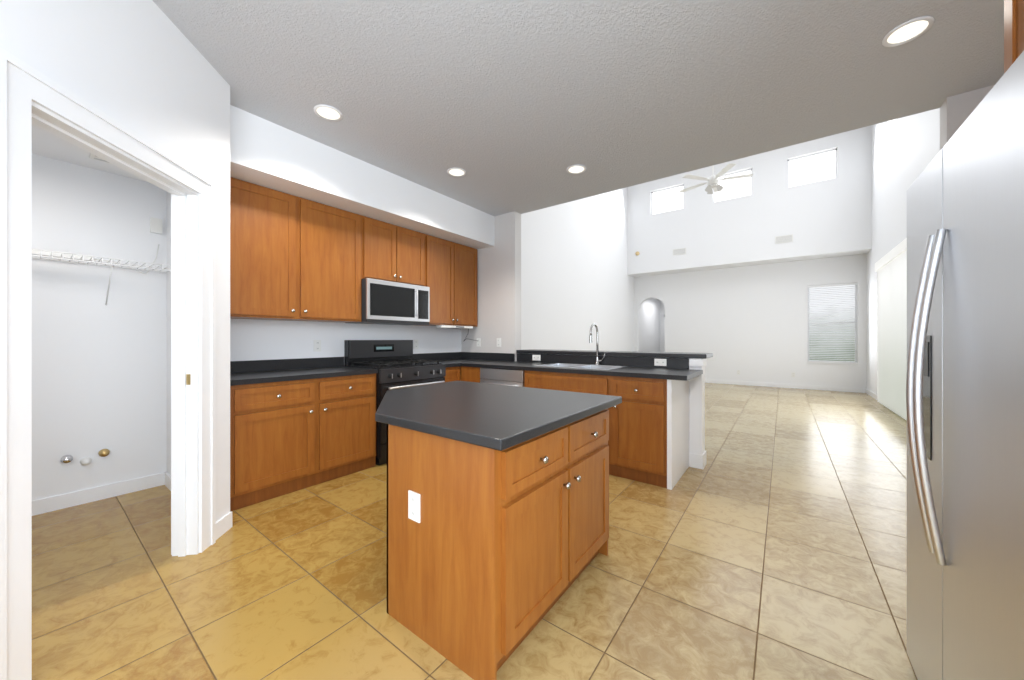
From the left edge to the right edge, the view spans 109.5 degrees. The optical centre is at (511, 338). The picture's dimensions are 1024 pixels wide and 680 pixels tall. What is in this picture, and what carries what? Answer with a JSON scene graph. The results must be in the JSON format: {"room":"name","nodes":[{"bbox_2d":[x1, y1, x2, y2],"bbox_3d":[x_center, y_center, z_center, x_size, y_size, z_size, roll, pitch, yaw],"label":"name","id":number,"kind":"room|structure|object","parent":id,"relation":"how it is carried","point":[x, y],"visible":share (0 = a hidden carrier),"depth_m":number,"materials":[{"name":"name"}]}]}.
{"room":"kitchen","nodes":[
{"label":"kitchen","id":0,"kind":"room"},
{"bbox_2d":[32,124,146,181],"bbox_3d":[-2.178,-1.330,1.159,3.425,0.100,2.140,0,0,37],"label":"ceiling","id":1,"kind":"structure","parent":0,"point":[46,144],"depth_m":2.48,"materials":[{"name":"white paint"}]},
{"bbox_2d":[89,153,110,163],"bbox_3d":[-2.790,-1.272,2.530,0.300,0.012,0.200,0,0,37],"label":"ceiling vent","id":2,"kind":"object","parent":1,"relation":"in","point":[91,156],"depth_m":2.54,"materials":[{"name":"white plastic"}]},
{"bbox_2d":[32,153,166,500],"bbox_3d":[-3.604,-0.210,2.228,0.140,2.860,2.140,0,0,37],"label":"wall","id":3,"kind":"structure","parent":0,"point":[99,374],"depth_m":2.72,"materials":[{"name":"white paint"}]},
{"bbox_2d":[60,455,72,462],"bbox_3d":[-3.203,0.870,2.602,0.050,0.060,0.060,0,0,37],"label":"outlet","id":4,"kind":"object","parent":3,"relation":"attached to","point":[66,458],"depth_m":2.59,"materials":[{"name":"silver metal"}]},
{"bbox_2d":[80,457,91,464],"bbox_3d":[-3.149,0.910,2.674,0.050,0.060,0.060,0,0,37],"label":"outlet","id":5,"kind":"object","parent":3,"relation":"attached to","point":[87,460],"depth_m":2.67,"materials":[{"name":"white plastic"}]},
{"bbox_2d":[32,473,162,515],"bbox_3d":[-3.545,1.170,2.178,0.014,0.100,2.150,0,0,37],"label":"baseboard","id":6,"kind":"structure","parent":3,"relation":"attached to","point":[53,503],"depth_m":2.71,"materials":[{"name":"white wood"}]},
{"bbox_2d":[32,244,170,304],"bbox_3d":[-3.312,-0.519,2.162,0.403,0.524,1.891,0,0,37],"label":"wire shelf","id":7,"kind":"object","parent":3,"relation":"attached to","point":[56,255],"visible":0.85,"depth_m":2.56,"materials":[{"name":"white metal"}]},
{"bbox_2d":[98,449,109,456],"bbox_3d":[-3.095,0.870,2.746,0.050,0.060,0.060,0,0,37],"label":"outlet","id":8,"kind":"object","parent":3,"relation":"attached to","point":[104,452],"depth_m":2.74,"materials":[{"name":"gold metal"}]},
{"bbox_2d":[150,217,161,233],"bbox_3d":[-2.932,-0.930,2.980,0.029,0.120,0.070,0,0,37],"label":"outlet","id":9,"kind":"object","parent":3,"relation":"attached to","point":[156,225],"depth_m":2.97,"materials":[{"name":"plastic"}]},
{"bbox_2d":[0,0,231,679],"bbox_3d":[-1.698,-0.210,0.796,2.548,2.860,2.443,0,0,37],"label":"wall","id":10,"kind":"structure","parent":0,"point":[140,89],"depth_m":1.64,"materials":[{"name":"white paint"}]},
{"bbox_2d":[163,472,170,490],"bbox_3d":[-2.426,1.170,2.673,1.150,0.100,0.014,0,0,37],"label":"baseboard","id":11,"kind":"structure","parent":10,"relation":"attached to","point":[166,477],"depth_m":2.97,"materials":[{"name":"white wood"}]},
{"bbox_2d":[167,192,170,475],"bbox_3d":[-2.501,-0.210,2.832,1.180,2.860,0.150,0,0,37],"label":"wall","id":12,"kind":"structure","parent":0,"point":[168,335],"depth_m":2.98,"materials":[{"name":"white paint"}]},
{"bbox_2d":[230,105,493,248],"bbox_3d":[-1.354,-1.442,3.878,0.620,0.397,2.900,0,0,37],"label":"wall","id":13,"kind":"structure","parent":0,"point":[267,154],"depth_m":3.21,"materials":[{"name":"white paint"}]},
{"bbox_2d":[230,187,633,360],"bbox_3d":[0.652,-1.880,7.186,0.140,6.200,10.600,0,0,37],"label":"wall","id":14,"kind":"structure","parent":0,"point":[577,281],"depth_m":7.38,"materials":[{"name":"white paint"}]},
{"bbox_2d":[230,177,365,323],"bbox_3d":[-1.983,-0.705,3.265,0.350,1.071,1.155,0,0,37],"label":"upper cabinet","id":15,"kind":"object","parent":14,"relation":"attached to","point":[294,258],"depth_m":3.10,"materials":[{"name":"brown wood"}]},
{"bbox_2d":[314,340,320,351],"bbox_3d":[-1.939,0.070,3.604,0.010,0.115,0.070,0,0,37],"label":"electrical outlet","id":16,"kind":"object","parent":14,"relation":"attached to","point":[317,343],"depth_m":3.60,"materials":[{"name":"white plastic"}]},
{"bbox_2d":[230,352,461,370],"bbox_3d":[-1.591,0.240,4.057,0.020,0.099,2.892,0,0,37],"label":"backsplash","id":17,"kind":"structure","parent":14,"relation":"attached to","point":[277,364],"depth_m":3.42,"materials":[{"name":"black stone"}]},
{"bbox_2d":[366,217,425,284],"bbox_3d":[-1.396,-0.923,4.047,0.350,0.636,0.800,0,0,37],"label":"upper cabinet","id":18,"kind":"object","parent":14,"relation":"attached to","point":[398,253],"depth_m":3.92,"materials":[{"name":"brown wood"}]},
{"bbox_2d":[362,277,433,324],"bbox_3d":[-1.348,-0.384,4.011,0.459,0.438,0.790,0,0,37],"label":"microwave","id":19,"kind":"object","parent":14,"relation":"attached to","point":[385,301],"depth_m":3.86,"materials":[{"name":"silver metal"}]},
{"bbox_2d":[414,340,417,348],"bbox_3d":[-1.212,0.070,4.572,0.010,0.115,0.070,0,0,37],"label":"electrical outlet","id":20,"kind":"object","parent":14,"relation":"attached to","point":[415,341],"depth_m":4.57,"materials":[{"name":"white plastic"}]},
{"bbox_2d":[426,234,476,328],"bbox_3d":[-0.880,-0.705,4.735,0.350,1.071,0.920,0,0,37],"label":"upper cabinet","id":21,"kind":"object","parent":14,"relation":"attached to","point":[451,267],"depth_m":4.61,"materials":[{"name":"brown wood"}]},
{"bbox_2d":[435,325,476,341],"bbox_3d":[-0.775,-0.062,4.818,0.265,0.211,0.679,0,0,37],"label":"light","id":22,"kind":"object","parent":21,"relation":"attached to","point":[468,327],"depth_m":4.70,"materials":[{"name":"white plastic"}]},
{"bbox_2d":[32,383,916,679],"bbox_3d":[2.550,1.250,5.900,9.000,0.060,18.500,0,0,37],"label":"floor","id":23,"kind":"structure","parent":0,"point":[768,541],"depth_m":1.82,"materials":[{"name":"tile"}]},
{"bbox_2d":[230,371,377,510],"bbox_3d":[-1.871,0.775,3.172,0.620,0.890,1.140,0,0,37],"label":"base cabinet","id":24,"kind":"object","parent":23,"relation":"on","point":[298,424],"depth_m":2.88,"materials":[{"name":"brown wood"}]},
{"bbox_2d":[230,367,377,382],"bbox_3d":[-1.870,0.309,3.171,0.636,0.039,1.140,0,0,37],"label":"countertop","id":25,"kind":"structure","parent":24,"relation":"on","point":[299,372],"depth_m":3.02,"materials":[{"name":"black stone"}]},
{"bbox_2d":[344,340,445,465],"bbox_3d":[-1.237,0.618,3.928,0.717,1.205,0.816,0,0,37],"label":"range","id":26,"kind":"object","parent":23,"relation":"on","point":[395,364],"visible":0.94,"depth_m":3.80,"materials":[{"name":"black metal"}]},
{"bbox_2d":[445,367,461,381],"bbox_3d":[-0.943,0.775,4.409,0.620,0.890,0.293,0,0,37],"label":"base cabinet","id":27,"kind":"object","parent":23,"relation":"on","point":[452,373],"depth_m":4.25,"materials":[{"name":"brown wood"}]},
{"bbox_2d":[426,359,485,366],"bbox_3d":[-0.753,0.309,4.660,0.636,0.039,0.922,0,0,37],"label":"countertop","id":28,"kind":"structure","parent":27,"relation":"on","point":[449,362],"depth_m":4.60,"materials":[{"name":"black stone"}]},
{"bbox_2d":[462,367,477,381],"bbox_3d":[-0.309,0.775,4.494,0.329,0.890,0.600,0,0,37],"label":"base cabinet","id":29,"kind":"object","parent":23,"relation":"on","point":[470,374],"depth_m":4.25,"materials":[{"name":"brown wood"}]},
{"bbox_2d":[387,409,608,679],"bbox_3d":[0.009,0.792,1.806,0.672,0.856,1.013,0,0,37],"label":"kitchen island","id":30,"kind":"object","parent":23,"relation":"on","point":[497,517],"depth_m":1.42,"materials":[{"name":"brown wood"}]},
{"bbox_2d":[375,381,621,452],"bbox_3d":[-0.229,0.343,1.990,1.304,0.038,1.094,0,0,37],"label":"island countertop","id":31,"kind":"structure","parent":30,"relation":"on","point":[500,418],"depth_m":1.64,"materials":[{"name":"grey stone"}]},
{"bbox_2d":[478,367,553,387],"bbox_3d":[0.054,0.776,4.196,0.604,0.888,0.602,0,0,37],"label":"base cabinet","id":32,"kind":"object","parent":23,"relation":"on","point":[510,376],"depth_m":3.83,"materials":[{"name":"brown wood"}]},
{"bbox_2d":[462,359,561,370],"bbox_3d":[-0.005,0.309,4.302,0.991,0.039,0.717,0,0,37],"label":"countertop","id":33,"kind":"structure","parent":32,"relation":"on","point":[489,362],"depth_m":4.07,"materials":[{"name":"black stone"}]},
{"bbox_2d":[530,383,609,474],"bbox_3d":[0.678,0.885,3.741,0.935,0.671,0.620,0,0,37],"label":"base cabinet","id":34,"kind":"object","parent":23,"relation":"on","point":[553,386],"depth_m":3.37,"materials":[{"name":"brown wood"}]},
{"bbox_2d":[606,375,685,489],"bbox_3d":[1.244,0.775,3.317,0.480,0.890,0.620,0,0,37],"label":"base cabinet","id":35,"kind":"object","parent":23,"relation":"on","point":[648,428],"depth_m":3.06,"materials":[{"name":"brown wood"}]},
{"bbox_2d":[602,367,689,378],"bbox_3d":[1.250,0.309,3.361,0.588,0.039,0.717,0,0,37],"label":"countertop","id":36,"kind":"structure","parent":35,"relation":"on","point":[658,372],"depth_m":3.20,"materials":[{"name":"black stone"}]},
{"bbox_2d":[589,323,605,365],"bbox_3d":[0.914,0.061,3.886,0.122,0.457,0.219,0,0,37],"label":"faucet","id":37,"kind":"object","parent":36,"relation":"on","point":[598,360],"depth_m":3.95,"materials":[{"name":"silver metal"}]},
{"bbox_2d":[906,51,1023,679],"bbox_3d":[1.502,0.333,0.774,0.866,1.775,0.910,0,0,37],"label":"refrigerator","id":38,"kind":"object","parent":23,"relation":"on","point":[965,404],"visible":1,"depth_m":0.90,"materials":[{"name":"grey metal"}]},
{"bbox_2d":[1004,0,1023,73],"bbox_3d":[1.743,-0.010,0.602,0.927,2.460,0.995,0,0,37],"label":"surround","id":39,"kind":"object","parent":23,"relation":"on","point":[1013,30],"visible":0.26,"depth_m":1.18,"materials":[{"name":"brown wood"}]},
{"bbox_2d":[152,0,1003,215],"bbox_3d":[-0.388,-1.700,1.691,5.930,0.120,5.520,0,0,37],"label":"ceiling","id":40,"kind":"structure","parent":0,"point":[518,106],"depth_m":2.26,"materials":[{"name":"white paint"}]},
{"bbox_2d":[314,104,342,121],"bbox_3d":[-1.332,-1.636,2.624,0.190,0.006,0.190,0,0,37],"label":"recessed light","id":41,"kind":"object","parent":40,"relation":"in","point":[327,112],"visible":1,"depth_m":2.62,"materials":[{"name":"white"}]},
{"bbox_2d":[447,168,465,176],"bbox_3d":[-0.544,-1.636,3.558,0.190,0.006,0.190,0,0,37],"label":"recessed light","id":42,"kind":"object","parent":40,"relation":"in","point":[456,172],"visible":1,"depth_m":3.56,"materials":[{"name":"white"}]},
{"bbox_2d":[566,164,585,173],"bbox_3d":[0.622,-1.636,3.496,0.190,0.006,0.190,0,0,37],"label":"recessed light","id":43,"kind":"object","parent":40,"relation":"in","point":[576,169],"visible":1,"depth_m":3.50,"materials":[{"name":"white"}]},
{"bbox_2d":[882,16,934,46],"bbox_3d":[2.110,-1.636,1.930,0.190,0.006,0.190,0,0,37],"label":"recessed light","id":44,"kind":"object","parent":40,"relation":"in","point":[908,31],"visible":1,"depth_m":1.93,"materials":[{"name":"white"}]},
{"bbox_2d":[640,298,664,351],"bbox_3d":[5.198,-0.155,12.264,1.280,2.750,2.980,0,0,37],"label":"wall","id":45,"kind":"structure","parent":0,"point":[652,312],"depth_m":12.87,"materials":[{"name":"white paint"}]},
{"bbox_2d":[664,315,664,351],"bbox_3d":[6.027,0.163,13.286,0.860,2.105,0.090,0,0,37],"label":"hall door","id":46,"kind":"structure","parent":45,"relation":"in","point":[664,333],"depth_m":13.53,"materials":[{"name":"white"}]},
{"bbox_2d":[461,85,993,468],"bbox_3d":[1.482,-1.880,3.826,5.220,6.200,0.420,0,0,37],"label":"wall","id":47,"kind":"structure","parent":0,"point":[499,289],"depth_m":4.69,"materials":[{"name":"white paint"}]},
{"bbox_2d":[477,338,480,346],"bbox_3d":[-0.464,0.050,5.015,0.070,0.115,0.010,0,0,37],"label":"electrical outlet","id":48,"kind":"object","parent":47,"relation":"attached to","point":[478,339],"depth_m":5.00,"materials":[{"name":"white plastic"}]},
{"bbox_2d":[497,338,500,346],"bbox_3d":[-0.176,0.050,4.799,0.070,0.115,0.010,0,0,37],"label":"electrical outlet","id":49,"kind":"object","parent":47,"relation":"attached to","point":[498,339],"depth_m":4.79,"materials":[{"name":"white plastic"}]},
{"bbox_2d":[532,355,540,360],"bbox_3d":[0.303,0.235,4.487,0.115,0.070,0.009,0,0,37],"label":"electrical outlet","id":50,"kind":"object","parent":47,"relation":"attached to","point":[534,357],"depth_m":4.48,"materials":[{"name":"white plastic"}]},
{"bbox_2d":[462,352,688,366],"bbox_3d":[0.487,0.239,4.331,2.974,0.100,0.080,0,0,37],"label":"backsplash","id":51,"kind":"structure","parent":47,"relation":"attached to","point":[599,361],"depth_m":4.07,"materials":[{"name":"black stone"}]},
{"bbox_2d":[654,359,666,365],"bbox_3d":[1.479,0.235,3.605,0.115,0.070,0.009,0,0,37],"label":"electrical outlet","id":52,"kind":"object","parent":47,"relation":"attached to","point":[657,362],"depth_m":3.60,"materials":[{"name":"white plastic"}]},
{"bbox_2d":[627,125,871,276],"bbox_3d":[5.712,-3.445,9.466,5.220,3.070,0.600,0,0,37],"label":"wall","id":53,"kind":"structure","parent":0,"point":[829,218],"depth_m":8.81,"materials":[{"name":"white paint"}]},
{"bbox_2d":[673,248,685,255],"bbox_3d":[4.592,-2.391,9.921,0.340,0.170,0.012,0,0,37],"label":"ceiling vent","id":54,"kind":"object","parent":53,"relation":"in","point":[679,251],"depth_m":9.92,"materials":[{"name":"white plastic"}]},
{"bbox_2d":[775,234,792,243],"bbox_3d":[6.427,-2.356,8.545,0.340,0.170,0.012,0,0,37],"label":"ceiling vent","id":55,"kind":"object","parent":53,"relation":"in","point":[778,239],"depth_m":8.54,"materials":[{"name":"white plastic"}]},
{"bbox_2d":[634,254,865,387],"bbox_3d":[5.934,-0.355,9.762,5.220,3.150,0.140,0,0,37],"label":"wall","id":56,"kind":"structure","parent":0,"point":[750,323],"depth_m":9.38,"materials":[{"name":"white paint"}]},
{"bbox_2d":[705,379,864,392],"bbox_3d":[6.254,1.170,9.426,4.305,0.100,0.014,0,0,37],"label":"baseboard","id":57,"kind":"structure","parent":56,"relation":"attached to","point":[830,388],"depth_m":8.95,"materials":[{"name":"white"}]},
{"bbox_2d":[807,285,857,363],"bbox_3d":[7.538,-0.351,8.528,0.900,1.869,0.130,0,0,37],"label":"window","id":58,"kind":"structure","parent":56,"relation":"in","point":[839,290],"depth_m":8.56,"materials":[{"name":"white"}]},
{"bbox_2d":[808,283,856,362],"bbox_3d":[7.529,-0.366,8.516,0.870,1.830,0.050,0,0,37],"label":"window blinds","id":59,"kind":"object","parent":58,"relation":"attached to","point":[828,285],"visible":1,"depth_m":8.50,"materials":[{"name":"white plastic"}]},
{"bbox_2d":[866,108,939,393],"bbox_3d":[4.196,-1.880,2.978,0.140,6.200,13.080,0,0,37],"label":"wall","id":60,"kind":"structure","parent":0,"point":[918,142],"depth_m":6.38,"materials":[{"name":"white paint"}]},
{"bbox_2d":[865,388,876,399],"bbox_3d":[7.452,1.170,7.448,0.014,0.100,1.660,0,0,37],"label":"baseboard","id":61,"kind":"structure","parent":60,"relation":"attached to","point":[867,391],"depth_m":7.61,"materials":[{"name":"white wood"}]},
{"bbox_2d":[875,238,906,420],"bbox_3d":[6.049,-0.105,5.557,0.210,2.650,3.210,0,0,37],"label":"slider","id":62,"kind":"object","parent":60,"relation":"attached to","point":[891,268],"visible":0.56,"depth_m":5.90,"materials":[{"name":"white"}]},
{"bbox_3d":[3.486,-5.040,6.498,5.500,0.120,6.820,0,0,37],"label":"ceiling","id":63,"kind":"structure","parent":0,"visible":0},
{"bbox_2d":[679,163,752,193],"bbox_3d":[3.952,-3.919,7.099,1.298,2.123,1.260,0,0,37],"label":"ceiling fan","id":64,"kind":"object","parent":63,"relation":"hanging from","point":[712,181],"visible":0.88,"depth_m":6.97,"materials":[{"name":"white"}]}
]}

